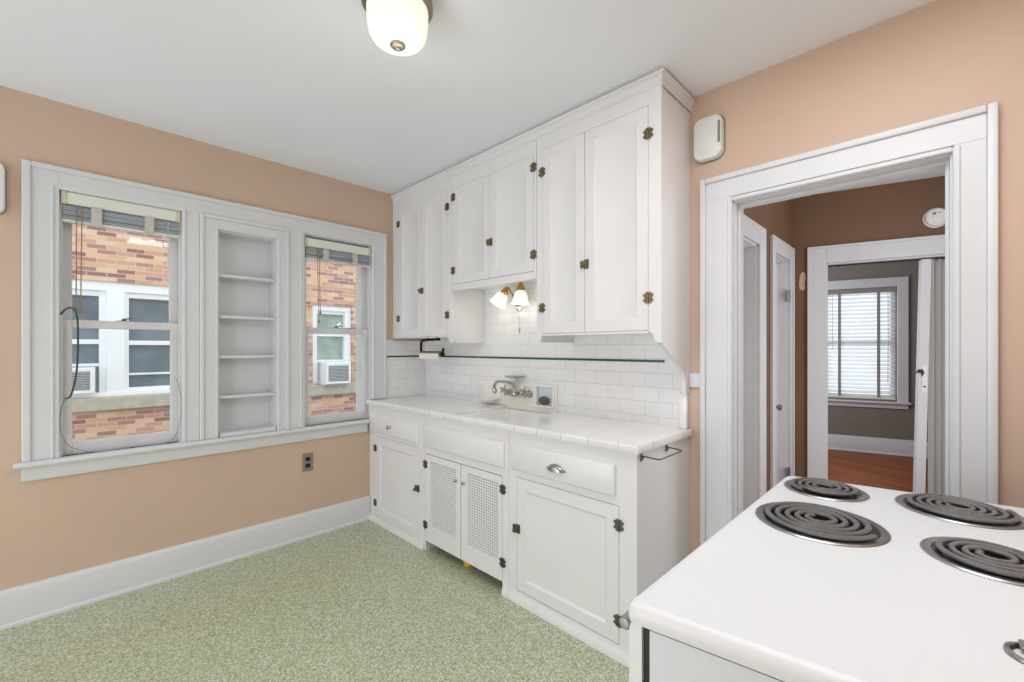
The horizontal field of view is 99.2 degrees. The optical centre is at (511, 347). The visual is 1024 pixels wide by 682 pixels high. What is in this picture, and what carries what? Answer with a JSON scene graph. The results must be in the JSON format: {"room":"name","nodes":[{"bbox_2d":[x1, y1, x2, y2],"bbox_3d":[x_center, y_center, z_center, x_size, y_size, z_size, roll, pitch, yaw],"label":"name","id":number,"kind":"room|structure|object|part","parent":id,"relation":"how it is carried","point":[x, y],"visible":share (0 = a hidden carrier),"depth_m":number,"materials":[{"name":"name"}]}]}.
{"room":"kitchen","nodes":[
{"label":"kitchen","id":0,"kind":"room"},
{"bbox_2d":[0,85,425,590],"bbox_3d":[-2.085,0.042,2.600,0.250,2.577,3.830,0,0,45],"label":"wall","id":1,"kind":"structure","parent":0,"point":[55,526],"depth_m":2.43,"materials":[{"name":"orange paint"}]},
{"bbox_2d":[0,163,6,214],"bbox_3d":[-2.450,-0.755,2.021,0.041,0.258,0.139,0,0,45],"label":"door chime","id":2,"kind":"object","parent":1,"relation":"attached to","point":[3,172],"visible":1,"depth_m":2.05,"materials":[{"name":"grey plastic"}]},
{"bbox_2d":[0,496,369,630],"bbox_3d":[-2.216,1.241,2.263,0.034,0.178,3.165,0,0,45],"label":"baseboard","id":3,"kind":"structure","parent":1,"relation":"attached to","point":[26,603],"depth_m":2.48,"materials":[{"name":"white paint"}]},
{"bbox_2d":[13,419,369,481],"bbox_3d":[-1.767,0.600,2.744,0.120,0.096,1.806,0,0,45],"label":"window sill","id":4,"kind":"structure","parent":1,"relation":"attached to","point":[105,460],"depth_m":2.51,"materials":[{"name":"white paint"}]},
{"bbox_2d":[59,377,181,451],"bbox_3d":[-2.118,0.360,2.387,0.044,0.381,0.501,0,0,45],"label":"loose wire","id":5,"kind":"object","parent":4,"relation":"on","point":[175,377],"visible":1,"depth_m":2.31,"materials":[{"name":"grey"}]},
{"bbox_2d":[22,159,386,461],"bbox_3d":[-1.789,-0.178,2.899,0.312,1.467,1.944,0,0,45],"label":"window","id":6,"kind":"structure","parent":1,"relation":"in","point":[66,323],"depth_m":2.42,"materials":[{"name":"paint"}]},
{"bbox_2d":[60,307,78,398],"bbox_3d":[-2.264,0.027,2.229,0.068,0.473,0.028,0,0,-18],"label":"cord","id":7,"kind":"object","parent":6,"relation":"hanging from","point":[62,312],"visible":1,"depth_m":2.24,"materials":[{"name":"grey plastic"}]},
{"bbox_2d":[61,190,179,313],"bbox_3d":[-2.128,-0.488,2.395,0.074,0.621,0.486,0,0,45],"label":"blind","id":8,"kind":"object","parent":6,"relation":"attached to","point":[78,209],"visible":0.97,"depth_m":2.36,"materials":[{"name":"beige fabric"}]},
{"bbox_3d":[-2.246,-0.467,2.246,0.014,0.527,0.015,0,0,-23],"label":"lift cord","id":9,"kind":"part","parent":8,"relation":"part of","materials":[{"name":"beige fabric"}]},
{"bbox_3d":[-2.234,-0.454,2.259,0.021,0.552,0.014,0,0,44],"label":"lift cord","id":10,"kind":"part","parent":8,"relation":"part of","materials":[{"name":"beige fabric"}]},
{"bbox_3d":[-2.132,-0.653,2.399,0.044,0.014,0.478,0,0,44],"label":"rail","id":11,"kind":"part","parent":8,"relation":"part of","materials":[{"name":"beige metal"}]},
{"bbox_3d":[-1.984,-0.600,2.514,0.018,0.260,0.004,0,0,40],"label":"tilt cord","id":12,"kind":"part","parent":8,"relation":"part of","materials":[{"name":"beige fabric"}]},
{"bbox_3d":[-2.182,-0.450,2.449,0.034,0.689,0.490,0,0,44],"label":"sash","id":13,"kind":"part","parent":6,"relation":"part of","materials":[{"name":"glass"}]},
{"bbox_3d":[-2.153,0.204,2.420,0.036,0.702,0.490,0,0,44],"label":"sash","id":14,"kind":"part","parent":6,"relation":"part of","materials":[{"name":"paint"}]},
{"bbox_2d":[305,237,370,322],"bbox_3d":[-1.292,-0.474,3.246,0.075,0.609,0.495,0,0,45],"label":"blind","id":15,"kind":"object","parent":6,"relation":"attached to","point":[317,250],"visible":0.88,"depth_m":3.21,"materials":[{"name":"beige metal"}]},
{"bbox_3d":[-1.386,-0.444,3.120,0.013,0.532,0.026,0,0,22],"label":"lift cord","id":16,"kind":"part","parent":15,"relation":"part of","materials":[{"name":"white fabric"}]},
{"bbox_3d":[-1.375,-0.476,3.129,0.013,0.467,0.023,0,0,-20],"label":"lift cord","id":17,"kind":"part","parent":15,"relation":"part of","materials":[{"name":"white fabric"}]},
{"bbox_3d":[-1.296,-0.635,3.250,0.044,0.014,0.487,0,0,44],"label":"rail","id":18,"kind":"part","parent":15,"relation":"part of","materials":[{"name":"beige metal"}]},
{"bbox_2d":[199,213,288,439],"bbox_3d":[-1.738,-0.129,2.831,0.148,1.362,0.501,0,0,45],"label":"niche","id":19,"kind":"object","parent":1,"relation":"attached to","point":[244,279],"visible":1,"depth_m":2.86,"materials":[{"name":"white paint"}]},
{"bbox_2d":[219,391,274,398],"bbox_3d":[-1.738,0.307,2.847,0.110,0.018,0.315,0,0,44],"label":"shelf","id":20,"kind":"object","parent":19,"relation":"attached to","point":[222,394],"depth_m":2.86,"materials":[{"name":"white paint"}]},
{"bbox_2d":[219,355,274,357],"bbox_3d":[-1.738,0.056,2.847,0.110,0.018,0.315,0,0,44],"label":"shelf","id":21,"kind":"object","parent":19,"relation":"attached to","point":[220,356],"depth_m":2.80,"materials":[{"name":"white paint"}]},
{"bbox_2d":[219,315,274,320],"bbox_3d":[-1.738,-0.194,2.847,0.110,0.018,0.315,0,0,44],"label":"shelf","id":22,"kind":"object","parent":19,"relation":"attached to","point":[221,317],"depth_m":2.84,"materials":[{"name":"white paint"}]},
{"bbox_2d":[219,274,274,283],"bbox_3d":[-1.738,-0.451,2.847,0.110,0.018,0.315,0,0,44],"label":"shelf","id":23,"kind":"object","parent":19,"relation":"attached to","point":[223,278],"depth_m":2.85,"materials":[{"name":"white paint"}]},
{"bbox_2d":[302,452,312,471],"bbox_3d":[-1.439,0.804,3.072,0.009,0.127,0.076,0,0,45],"label":"wall outlet","id":24,"kind":"object","parent":1,"relation":"attached to","point":[307,458],"visible":1,"depth_m":3.07,"materials":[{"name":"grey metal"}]},
{"bbox_2d":[305,234,370,425],"bbox_3d":[-1.383,-0.122,3.335,0.280,1.354,0.507,0,0,45],"label":"window","id":25,"kind":"structure","parent":1,"relation":"in","point":[362,331],"depth_m":3.42,"materials":[{"name":"paint"}]},
{"bbox_3d":[-1.347,-0.449,3.299,0.034,0.688,0.499,0,0,44],"label":"sash","id":26,"kind":"part","parent":25,"relation":"part of","materials":[{"name":"glass"}]},
{"bbox_3d":[-1.317,0.204,3.271,0.036,0.702,0.499,0,0,44],"label":"sash","id":27,"kind":"part","parent":25,"relation":"part of","materials":[{"name":"paint"}]},
{"bbox_2d":[387,340,425,397],"bbox_3d":[-0.876,0.170,3.640,0.016,0.468,0.392,0,0,45],"label":"wall tile","id":28,"kind":"structure","parent":1,"relation":"attached to","point":[406,376],"depth_m":3.62,"materials":[{"name":"white tile"}]},
{"bbox_2d":[0,520,628,681],"bbox_3d":[-0.758,1.390,1.296,3.970,0.120,3.830,0,0,45],"label":"floor","id":29,"kind":"structure","parent":0,"point":[360,602],"depth_m":2.07,"materials":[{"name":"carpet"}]},
{"bbox_2d":[369,404,424,549],"bbox_3d":[-0.677,0.883,3.312,0.751,0.893,0.578,0,0,45],"label":"base cabinet","id":30,"kind":"object","parent":29,"relation":"on","point":[396,448],"visible":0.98,"depth_m":3.11,"materials":[{"name":"white paint"}]},
{"bbox_3d":[-0.868,0.575,3.151,0.664,0.134,0.018,0,0,44],"label":"drawer","id":31,"kind":"part","parent":30,"relation":"part of","materials":[{"name":"white paint"}]},
{"bbox_3d":[-0.827,0.974,3.135,0.582,0.605,0.020,0,0,44],"label":"door","id":32,"kind":"part","parent":30,"relation":"part of","materials":[{"name":"white paint"}]},
{"bbox_2d":[366,395,691,454],"bbox_3d":[-0.121,0.418,2.774,2.307,0.033,0.542,0,0,45],"label":"countertop","id":33,"kind":"structure","parent":30,"relation":"on","point":[618,435],"depth_m":2.28,"materials":[{"name":"white tile"}]},
{"bbox_2d":[465,408,547,420],"bbox_3d":[-0.035,0.504,2.737,0.440,0.169,0.467,0,0,45],"label":"sink","id":34,"kind":"object","parent":33,"relation":"in","point":[505,414],"visible":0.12,"depth_m":2.93,"materials":[{"name":"white ceramic"}]},
{"bbox_2d":[423,415,508,597],"bbox_3d":[-0.125,0.883,2.787,0.797,0.893,0.554,0,0,45],"label":"base cabinet","id":35,"kind":"object","parent":29,"relation":"on","point":[466,465],"visible":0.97,"depth_m":2.56,"materials":[{"name":"white paint"}]},
{"bbox_3d":[-0.431,0.980,2.745,0.362,0.568,0.020,0,0,44],"label":"door","id":36,"kind":"part","parent":35,"relation":"part of","materials":[{"name":"white paint"}]},
{"bbox_2d":[431,462,455,538],"bbox_3d":[-0.430,0.949,2.740,0.262,0.426,0.002,0,0,44],"label":"vent grille","id":37,"kind":"object","parent":35,"relation":"attached to","point":[443,488],"depth_m":2.74,"materials":[{"name":"white metal"}]},
{"bbox_3d":[-0.313,0.577,2.606,0.753,0.139,0.018,0,0,44],"label":"false drawer","id":38,"kind":"part","parent":35,"relation":"part of","materials":[{"name":"white paint"}]},
{"bbox_3d":[-0.172,0.980,2.491,0.350,0.568,0.020,0,0,44],"label":"door","id":39,"kind":"part","parent":35,"relation":"part of","materials":[{"name":"white paint"}]},
{"bbox_2d":[468,473,497,559],"bbox_3d":[-0.164,0.949,2.479,0.260,0.426,0.002,0,0,44],"label":"vent grille","id":40,"kind":"object","parent":35,"relation":"attached to","point":[482,489],"depth_m":2.48,"materials":[{"name":"white metal"}]},
{"bbox_2d":[507,431,688,667],"bbox_3d":[0.420,0.883,2.238,0.747,0.893,0.572,0,0,45],"label":"base cabinet","id":41,"kind":"object","parent":29,"relation":"on","point":[592,528],"visible":0.91,"depth_m":2.00,"materials":[{"name":"white paint"}]},
{"bbox_3d":[0.201,0.569,2.070,0.116,0.034,0.025,0,0,44],"label":"cup pull","id":42,"kind":"part","parent":41,"relation":"part of","materials":[{"name":"metal"}]},
{"bbox_3d":[0.220,0.570,2.082,0.618,0.137,0.018,0,0,44],"label":"drawer","id":43,"kind":"part","parent":41,"relation":"part of","materials":[{"name":"white paint"}]},
{"bbox_3d":[0.247,0.971,2.079,0.602,0.588,0.020,0,0,44],"label":"door","id":44,"kind":"part","parent":41,"relation":"part of","materials":[{"name":"white paint"}]},
{"bbox_2d":[640,444,681,460],"bbox_3d":[0.652,0.455,1.881,0.082,0.038,0.253,0,0,45],"label":"towel rack","id":45,"kind":"object","parent":41,"relation":"attached to","point":[667,447],"visible":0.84,"depth_m":1.82,"materials":[{"name":"metal"}]},
{"bbox_2d":[619,476,1023,681],"bbox_3d":[0.853,0.810,0.886,0.797,1.040,1.161,0,0,45],"label":"stove","id":46,"kind":"object","parent":29,"relation":"on","point":[817,579],"visible":1,"depth_m":0.74,"materials":[{"name":"metal"}]},
{"bbox_2d":[619,610,643,681],"bbox_3d":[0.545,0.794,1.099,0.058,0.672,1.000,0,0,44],"label":"oven","id":47,"kind":"object","parent":46,"relation":"in","point":[636,632],"depth_m":0.73,"materials":[{"name":"metal"}]},
{"bbox_2d":[1003,639,1023,663],"bbox_3d":[0.707,0.415,0.588,0.060,0.010,0.060,0,0,44],"label":"handle","id":48,"kind":"object","parent":46,"relation":"in","point":[1013,649],"depth_m":0.60,"materials":[{"name":"metal"}]},
{"bbox_2d":[0,0,944,194],"bbox_3d":[0.172,-1.306,2.114,4.150,0.122,6.300,0,0,45],"label":"ceiling","id":49,"kind":"structure","parent":0,"point":[306,85],"depth_m":1.91,"materials":[{"name":"paint"}]},
{"bbox_2d":[361,0,432,55],"bbox_3d":[-0.399,-1.144,1.525,0.242,0.206,0.242,0,0,45],"label":"ceiling lamp","id":50,"kind":"object","parent":49,"relation":"attached to","point":[397,27],"visible":1,"depth_m":1.47,"materials":[{"name":"white glass"}]},
{"bbox_2d":[744,199,791,499],"bbox_3d":[1.614,0.042,2.975,0.120,2.577,1.890,0,0,45],"label":"wall","id":51,"kind":"structure","parent":0,"point":[776,218],"depth_m":3.11,"materials":[{"name":"brown paint"}]},
{"bbox_2d":[744,215,765,509],"bbox_3d":[1.373,0.258,2.714,0.143,2.145,0.920,0,0,45],"label":"door frame","id":52,"kind":"structure","parent":51,"relation":"attached to","point":[753,231],"depth_m":2.93,"materials":[{"name":"white paint"}]},
{"bbox_2d":[770,234,794,488],"bbox_3d":[2.051,0.258,3.389,0.123,2.145,0.645,0,0,45],"label":"door frame","id":53,"kind":"structure","parent":51,"relation":"attached to","point":[778,247],"depth_m":3.52,"materials":[{"name":"white paint"}]},
{"bbox_2d":[776,263,789,484],"bbox_3d":[2.044,0.318,3.394,0.115,2.008,0.451,0,0,45],"label":"door","id":54,"kind":"structure","parent":51,"relation":"in","point":[787,292],"depth_m":3.54,"materials":[{"name":"white paint"}]},
{"bbox_3d":[2.069,0.462,3.404,0.068,0.049,0.049,0,0,44],"label":"knob","id":55,"kind":"part","parent":54,"relation":"part of","materials":[{"name":"brown metal"}]},
{"bbox_2d":[688,0,1023,553],"bbox_3d":[0.592,0.042,2.563,3.620,2.577,0.130,0,0,45],"label":"wall","id":56,"kind":"structure","parent":0,"point":[936,58],"depth_m":1.62,"materials":[{"name":"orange paint"}]},
{"bbox_2d":[393,173,483,342],"bbox_3d":[-0.599,-0.640,3.375,0.774,1.209,0.355,0,0,45],"label":"upper cabinet","id":57,"kind":"object","parent":56,"relation":"attached to","point":[425,305],"visible":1,"depth_m":3.21,"materials":[{"name":"white paint"}]},
{"bbox_3d":[-0.784,-0.596,3.375,0.319,1.024,0.020,0,0,44],"label":"door","id":58,"kind":"part","parent":57,"relation":"part of","materials":[{"name":"white paint"}]},
{"bbox_2d":[420,336,444,356],"bbox_3d":[-0.624,-0.014,3.400,0.320,0.161,0.040,0,0,45],"label":"paper towel holder","id":59,"kind":"object","parent":57,"relation":"attached to","point":[442,353],"visible":0.77,"depth_m":3.38,"materials":[{"name":"black metal"}]},
{"bbox_2d":[419,351,441,358],"bbox_3d":[-0.630,0.055,3.404,0.254,0.064,0.058,0,0,45],"label":"paper roll","id":60,"kind":"object","parent":59,"relation":"hanging from","point":[423,354],"visible":0.91,"depth_m":3.37,"materials":[{"name":"white paper"}]},
{"bbox_3d":[-0.645,-0.027,3.421,0.259,0.134,0.031,0,0,44],"label":"arm","id":61,"kind":"part","parent":59,"relation":"part of","materials":[{"name":"black metal"}]},
{"bbox_3d":[-0.557,-0.596,3.152,0.310,1.024,0.020,0,0,44],"label":"door","id":62,"kind":"part","parent":57,"relation":"part of","materials":[{"name":"white paint"}]},
{"bbox_2d":[450,132,536,290],"bbox_3d":[-0.043,-0.819,2.829,0.785,0.853,0.355,0,0,45],"label":"upper cabinet","id":63,"kind":"object","parent":56,"relation":"attached to","point":[494,201],"visible":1,"depth_m":2.69,"materials":[{"name":"white paint"}]},
{"bbox_3d":[-0.263,-0.764,2.863,0.363,0.656,0.020,0,0,44],"label":"door","id":64,"kind":"part","parent":63,"relation":"part of","materials":[{"name":"white paint"}]},
{"bbox_3d":[-0.002,-0.764,2.607,0.362,0.656,0.020,0,0,44],"label":"door","id":65,"kind":"part","parent":63,"relation":"part of","materials":[{"name":"white paint"}]},
{"bbox_2d":[391,68,694,202],"bbox_3d":[-0.039,-1.204,2.849,2.311,0.056,0.344,0,0,45],"label":"trim","id":66,"kind":"structure","parent":63,"relation":"attached to","point":[661,76],"depth_m":2.29,"materials":[{"name":"white paint"}]},
{"bbox_2d":[426,283,681,427],"bbox_3d":[0.066,-0.036,2.981,2.260,0.947,0.012,0,0,45],"label":"wall tile","id":67,"kind":"structure","parent":56,"relation":"attached to","point":[639,392],"depth_m":2.70,"materials":[{"name":"white tile"}]},
{"bbox_2d":[490,282,528,332],"bbox_3d":[0.000,-0.263,2.909,0.314,0.332,0.182,0,0,45],"label":"wall light","id":68,"kind":"object","parent":67,"relation":"attached to","point":[519,298],"visible":1,"depth_m":2.88,"materials":[{"name":"white glass"}]},
{"bbox_3d":[-0.090,-0.325,2.954,0.122,0.125,0.121,0,0,44],"label":"lamp shade","id":69,"kind":"part","parent":68,"relation":"part of","materials":[{"name":"white glass"}]},
{"bbox_2d":[500,287,508,294],"bbox_3d":[-0.049,-0.382,2.930,0.058,0.059,0.054,0,0,44],"label":"socket","id":70,"kind":"object","parent":68,"relation":"attached to","point":[504,291],"depth_m":2.91,"materials":[{"name":"gold metal"}]},
{"bbox_3d":[0.048,-0.311,2.938,0.080,0.151,0.184,0,0,-15],"label":"plate","id":71,"kind":"part","parent":68,"relation":"part of","materials":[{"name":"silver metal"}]},
{"bbox_3d":[0.053,-0.332,2.825,0.121,0.100,0.121,0,0,44],"label":"lamp shade","id":72,"kind":"part","parent":68,"relation":"part of","materials":[{"name":"white glass"}]},
{"bbox_2d":[517,283,524,290],"bbox_3d":[0.058,-0.395,2.827,0.052,0.054,0.052,0,0,44],"label":"socket","id":73,"kind":"object","parent":68,"relation":"attached to","point":[520,287],"depth_m":2.81,"materials":[{"name":"gold metal"}]},
{"bbox_2d":[482,380,557,412],"bbox_3d":[0.033,0.327,2.995,0.712,0.183,0.012,0,0,45],"label":"plate","id":74,"kind":"object","parent":67,"relation":"attached to","point":[522,403],"visible":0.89,"depth_m":2.96,"materials":[{"name":"beige ceramic"}]},
{"bbox_2d":[479,383,500,401],"bbox_3d":[-0.168,0.320,3.123,0.170,0.120,0.088,0,0,45],"label":"soap dish","id":75,"kind":"object","parent":74,"relation":"attached to","point":[489,396],"visible":0.99,"depth_m":3.14,"materials":[{"name":"beige ceramic"}]},
{"bbox_2d":[479,397,497,401],"bbox_3d":[-0.169,0.367,3.122,0.152,0.025,0.084,0,0,44],"label":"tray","id":76,"kind":"object","parent":75,"relation":"on","point":[489,399],"depth_m":3.10,"materials":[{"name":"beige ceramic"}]},
{"bbox_2d":[492,375,532,397],"bbox_3d":[-0.021,0.262,2.891,0.253,0.144,0.239,0,0,45],"label":"faucet","id":77,"kind":"object","parent":74,"relation":"attached to","point":[514,393],"visible":1,"depth_m":2.91,"materials":[{"name":"silver metal"}]},
{"bbox_3d":[-0.049,0.252,2.885,0.192,0.084,0.032,0,0,-36],"label":"spout","id":78,"kind":"part","parent":77,"relation":"part of","materials":[{"name":"silver metal"}]},
{"bbox_2d":[505,375,524,384],"bbox_3d":[0.019,0.225,2.957,0.150,0.069,0.088,0,0,44],"label":"soap tray","id":79,"kind":"object","parent":77,"relation":"on","point":[509,376],"depth_m":2.93,"materials":[{"name":"silver metal"}]},
{"bbox_2d":[532,385,554,408],"bbox_3d":[0.206,0.313,2.803,0.164,0.146,0.043,0,0,45],"label":"soap niche","id":80,"kind":"object","parent":74,"relation":"attached to","point":[547,391],"visible":0.99,"depth_m":2.81,"materials":[{"name":"beige ceramic"}]},
{"bbox_2d":[538,396,548,404],"bbox_3d":[0.206,0.339,2.802,0.088,0.055,0.031,0,0,45],"label":"scrubber","id":81,"kind":"object","parent":80,"relation":"in","point":[543,400],"visible":1,"depth_m":2.79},
{"bbox_2d":[387,355,664,362],"bbox_3d":[-0.110,0.069,2.878,2.154,0.013,0.380,0,0,45],"label":"tile trim","id":82,"kind":"structure","parent":67,"relation":"attached to","point":[579,359],"depth_m":2.76,"materials":[{"name":"teal tile"}]},
{"bbox_2d":[537,74,689,393],"bbox_3d":[0.502,-0.510,2.301,0.736,1.470,0.367,0,0,45],"label":"upper cabinet","id":83,"kind":"object","parent":56,"relation":"attached to","point":[613,183],"visible":1,"depth_m":2.12,"materials":[{"name":"white paint"}]},
{"bbox_3d":[0.277,-0.592,2.333,0.280,1.024,0.020,0,0,44],"label":"door","id":84,"kind":"part","parent":83,"relation":"part of","materials":[{"name":"white paint"}]},
{"bbox_3d":[0.502,-0.592,2.112,0.345,1.024,0.020,0,0,44],"label":"door","id":85,"kind":"part","parent":83,"relation":"part of","materials":[{"name":"white paint"}]},
{"bbox_2d":[679,393,688,428],"bbox_3d":[0.862,0.315,2.186,0.041,0.178,0.030,0,0,45],"label":"tile edge","id":86,"kind":"structure","parent":56,"relation":"attached to","point":[683,398],"depth_m":2.18,"materials":[{"name":"white ceramic"}]},
{"bbox_2d":[689,373,699,387],"bbox_3d":[0.906,0.160,2.154,0.057,0.071,0.014,0,0,45],"label":"rail","id":87,"kind":"object","parent":56,"relation":"attached to","point":[694,378],"visible":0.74,"depth_m":2.15,"materials":[{"name":"white paint"}]},
{"bbox_2d":[694,114,724,163],"bbox_3d":[0.944,-1.006,2.096,0.139,0.211,0.042,0,0,45],"label":"door chime","id":88,"kind":"object","parent":56,"relation":"attached to","point":[709,132],"visible":1,"depth_m":2.08,"materials":[{"name":"grey plastic"}]},
{"bbox_2d":[700,102,998,545],"bbox_3d":[1.312,0.258,1.833,0.971,2.145,0.162,0,0,45],"label":"door frame","id":89,"kind":"structure","parent":56,"relation":"attached to","point":[973,133],"depth_m":1.61,"materials":[{"name":"white paint"}]},
{"bbox_2d":[792,176,944,476],"bbox_3d":[3.036,0.042,3.270,1.620,2.577,0.120,0,0,29],"label":"wall","id":90,"kind":"structure","parent":0,"point":[890,211],"depth_m":3.44,"materials":[{"name":"brown paint"}]},
{"bbox_2d":[799,272,805,289],"bbox_3d":[2.379,-0.547,3.571,0.048,0.155,0.003,0,0,30],"label":"patch","id":91,"kind":"structure","parent":90,"relation":"attached to","point":[802,278],"depth_m":3.57,"materials":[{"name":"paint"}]},
{"bbox_2d":[807,234,944,478],"bbox_3d":[2.869,0.257,3.349,1.010,2.146,0.148,0,0,29],"label":"door frame","id":92,"kind":"structure","parent":90,"relation":"attached to","point":[819,258],"depth_m":3.49,"materials":[{"name":"white paint"}]},
{"bbox_2d":[828,257,944,494],"bbox_3d":[2.869,0.323,3.348,0.733,1.975,0.090,0,0,28],"label":"door","id":93,"kind":"structure","parent":90,"relation":"in","point":[930,353],"depth_m":3.22,"materials":[{"name":"white paint"}]},
{"bbox_3d":[3.021,0.225,3.223,0.057,0.134,0.011,0,0,29],"label":"latch handle","id":94,"kind":"part","parent":93,"relation":"part of","materials":[{"name":"black metal"}]},
{"bbox_3d":[3.054,0.328,3.251,0.093,1.965,0.065,0,0,30],"label":"lead post","id":95,"kind":"part","parent":93,"relation":"part of","materials":[{"name":"white paint"}]},
{"bbox_3d":[3.043,0.230,3.218,0.032,0.200,0.004,0,0,30],"label":"latch plate","id":96,"kind":"part","parent":93,"relation":"part of","materials":[{"name":"white plastic"}]},
{"bbox_3d":[3.091,0.330,3.216,0.036,1.960,0.039,0,0,44],"label":"fold panel","id":97,"kind":"part","parent":93,"relation":"part of","materials":[{"name":"white plastic"}]},
{"bbox_3d":[3.117,0.330,3.222,0.005,1.960,0.084,0,0,44],"label":"fold panel","id":98,"kind":"part","parent":93,"relation":"part of","materials":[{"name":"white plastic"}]},
{"bbox_3d":[3.133,0.330,3.213,0.041,1.960,0.074,0,0,44],"label":"fold panel","id":99,"kind":"part","parent":93,"relation":"part of","materials":[{"name":"white plastic"}]},
{"bbox_3d":[3.148,0.330,3.204,0.005,1.960,0.083,0,0,42],"label":"fold panel","id":100,"kind":"part","parent":93,"relation":"part of","materials":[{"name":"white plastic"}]},
{"bbox_3d":[3.163,0.330,3.196,0.005,1.960,0.083,0,0,18],"label":"fold panel","id":101,"kind":"part","parent":93,"relation":"part of","materials":[{"name":"white plastic"}]},
{"bbox_2d":[922,208,944,227],"bbox_3d":[3.071,-0.946,3.154,0.143,0.143,0.048,0,0,29],"label":"smoke detector","id":102,"kind":"object","parent":90,"relation":"attached to","point":[935,217],"visible":0.88,"depth_m":3.15,"materials":[{"name":"white plastic"}]},
{"bbox_2d":[828,449,927,492],"bbox_3d":[3.943,1.390,4.446,4.400,0.120,2.820,0,0,29],"label":"floor","id":103,"kind":"structure","parent":0,"point":[892,472],"depth_m":4.77,"materials":[{"name":"brown wood"}]},
{"bbox_2d":[828,259,942,441],"bbox_3d":[4.600,0.042,5.608,4.400,2.577,0.150,0,0,30],"label":"wall","id":104,"kind":"structure","parent":0,"point":[887,423],"depth_m":5.48,"materials":[{"name":"grey paint"}]},
{"bbox_2d":[836,292,895,399],"bbox_3d":[4.496,-0.055,5.673,0.755,1.420,0.040,0,0,30],"label":"window","id":105,"kind":"structure","parent":104,"relation":"in","point":[895,292],"depth_m":5.48,"materials":[{"name":"paint"}]},
{"bbox_2d":[828,276,911,408],"bbox_3d":[4.449,-0.062,5.590,1.005,1.635,0.070,0,0,29],"label":"window trim","id":106,"kind":"structure","parent":104,"relation":"in","point":[902,283],"depth_m":5.39,"materials":[{"name":"white paint"}]},
{"bbox_2d":[828,287,896,399],"bbox_3d":[4.465,-0.057,5.618,0.743,1.412,0.054,0,0,30],"label":"blind","id":107,"kind":"object","parent":106,"relation":"attached to","point":[878,332],"visible":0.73,"depth_m":5.60,"materials":[{"name":"grey plastic"}]},
{"bbox_3d":[4.213,-0.338,5.734,0.010,0.735,0.008,0,0,30],"label":"pull cord","id":108,"kind":"part","parent":107,"relation":"part of","materials":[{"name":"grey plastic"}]},
{"bbox_3d":[4.468,0.639,5.622,0.735,0.020,0.040,0,0,29],"label":"rail","id":109,"kind":"part","parent":107,"relation":"part of","materials":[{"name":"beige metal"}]},
{"bbox_3d":[4.705,-0.138,5.455,0.010,1.135,0.008,0,0,30],"label":"pull cord","id":110,"kind":"part","parent":107,"relation":"part of","materials":[{"name":"grey plastic"}]},
{"bbox_2d":[828,434,927,457],"bbox_3d":[4.556,1.232,5.530,4.400,0.195,0.030,0,0,29],"label":"baseboard","id":111,"kind":"structure","parent":104,"relation":"attached to","point":[897,447],"depth_m":5.52,"materials":[{"name":"white paint"}]},
{"label":"outside","id":112,"kind":"structure","parent":0,"visible":0},
{"bbox_3d":[-4.394,2.015,6.670,8.750,0.130,15.000,0,0,45],"label":"ground","id":113,"kind":"structure","parent":112,"visible":0},
{"bbox_2d":[72,224,355,441],"bbox_3d":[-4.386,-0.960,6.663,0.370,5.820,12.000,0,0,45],"label":"brick house","id":114,"kind":"structure","parent":113,"relation":"on","point":[125,274],"depth_m":5.89,"materials":[{"name":"orange brick"}]},
{"bbox_2d":[72,367,94,394],"bbox_3d":[-5.457,0.408,5.360,0.130,0.329,0.480,0,0,45],"label":"air conditioner","id":115,"kind":"object","parent":114,"relation":"attached to","point":[85,381],"visible":0.34,"depth_m":5.42,"materials":[{"name":"white plastic"}]},
{"bbox_2d":[72,372,89,390],"bbox_3d":[-5.417,0.412,5.320,0.008,0.221,0.380,0,0,44],"label":"grille","id":116,"kind":"object","parent":115,"relation":"attached to","point":[83,378],"depth_m":5.41,"materials":[{"name":"white plastic"}]},
{"bbox_3d":[-5.657,0.407,5.402,0.005,0.335,0.780,0,0,44],"label":"pane","id":117,"kind":"part","parent":114,"relation":"part of","materials":[{"name":"white plastic"}]},
{"bbox_3d":[-5.657,-0.235,5.402,0.005,0.870,0.780,0,0,44],"label":"pane","id":118,"kind":"part","parent":114,"relation":"part of","materials":[{"name":"clear glass"}]},
{"bbox_3d":[-5.357,0.715,5.675,0.370,0.170,1.930,0,0,44],"label":"stone sill","id":119,"kind":"part","parent":114,"relation":"part of","materials":[{"name":"beige stone"}]},
{"bbox_3d":[-4.998,-0.070,6.073,0.005,1.200,0.520,0,0,44],"label":"pane","id":120,"kind":"part","parent":114,"relation":"part of","materials":[{"name":"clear glass"}]},
{"bbox_3d":[-3.283,0.430,7.818,0.005,0.340,0.495,0,0,44],"label":"pane","id":121,"kind":"part","parent":114,"relation":"part of","materials":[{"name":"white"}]},
{"bbox_3d":[-3.283,-0.195,7.818,0.005,0.810,0.495,0,0,44],"label":"pane","id":122,"kind":"part","parent":114,"relation":"part of","materials":[{"name":"glass"}]},
{"bbox_3d":[-3.258,0.725,7.812,0.370,0.190,0.900,0,0,44],"label":"stone sill","id":123,"kind":"part","parent":114,"relation":"part of","materials":[{"name":"beige stone"}]},
{"bbox_2d":[320,362,350,384],"bbox_3d":[-3.101,0.442,7.686,0.230,0.373,0.450,0,0,45],"label":"air conditioner","id":124,"kind":"object","parent":114,"relation":"attached to","point":[330,372],"visible":0.99,"depth_m":7.59,"materials":[{"name":"white plastic"}]},
{"bbox_2d":[329,366,348,381],"bbox_3d":[-3.025,0.446,7.611,0.008,0.264,0.350,0,0,44],"label":"grille","id":125,"kind":"object","parent":124,"relation":"attached to","point":[336,373],"depth_m":7.61,"materials":[{"name":"white plastic"}]}
]}

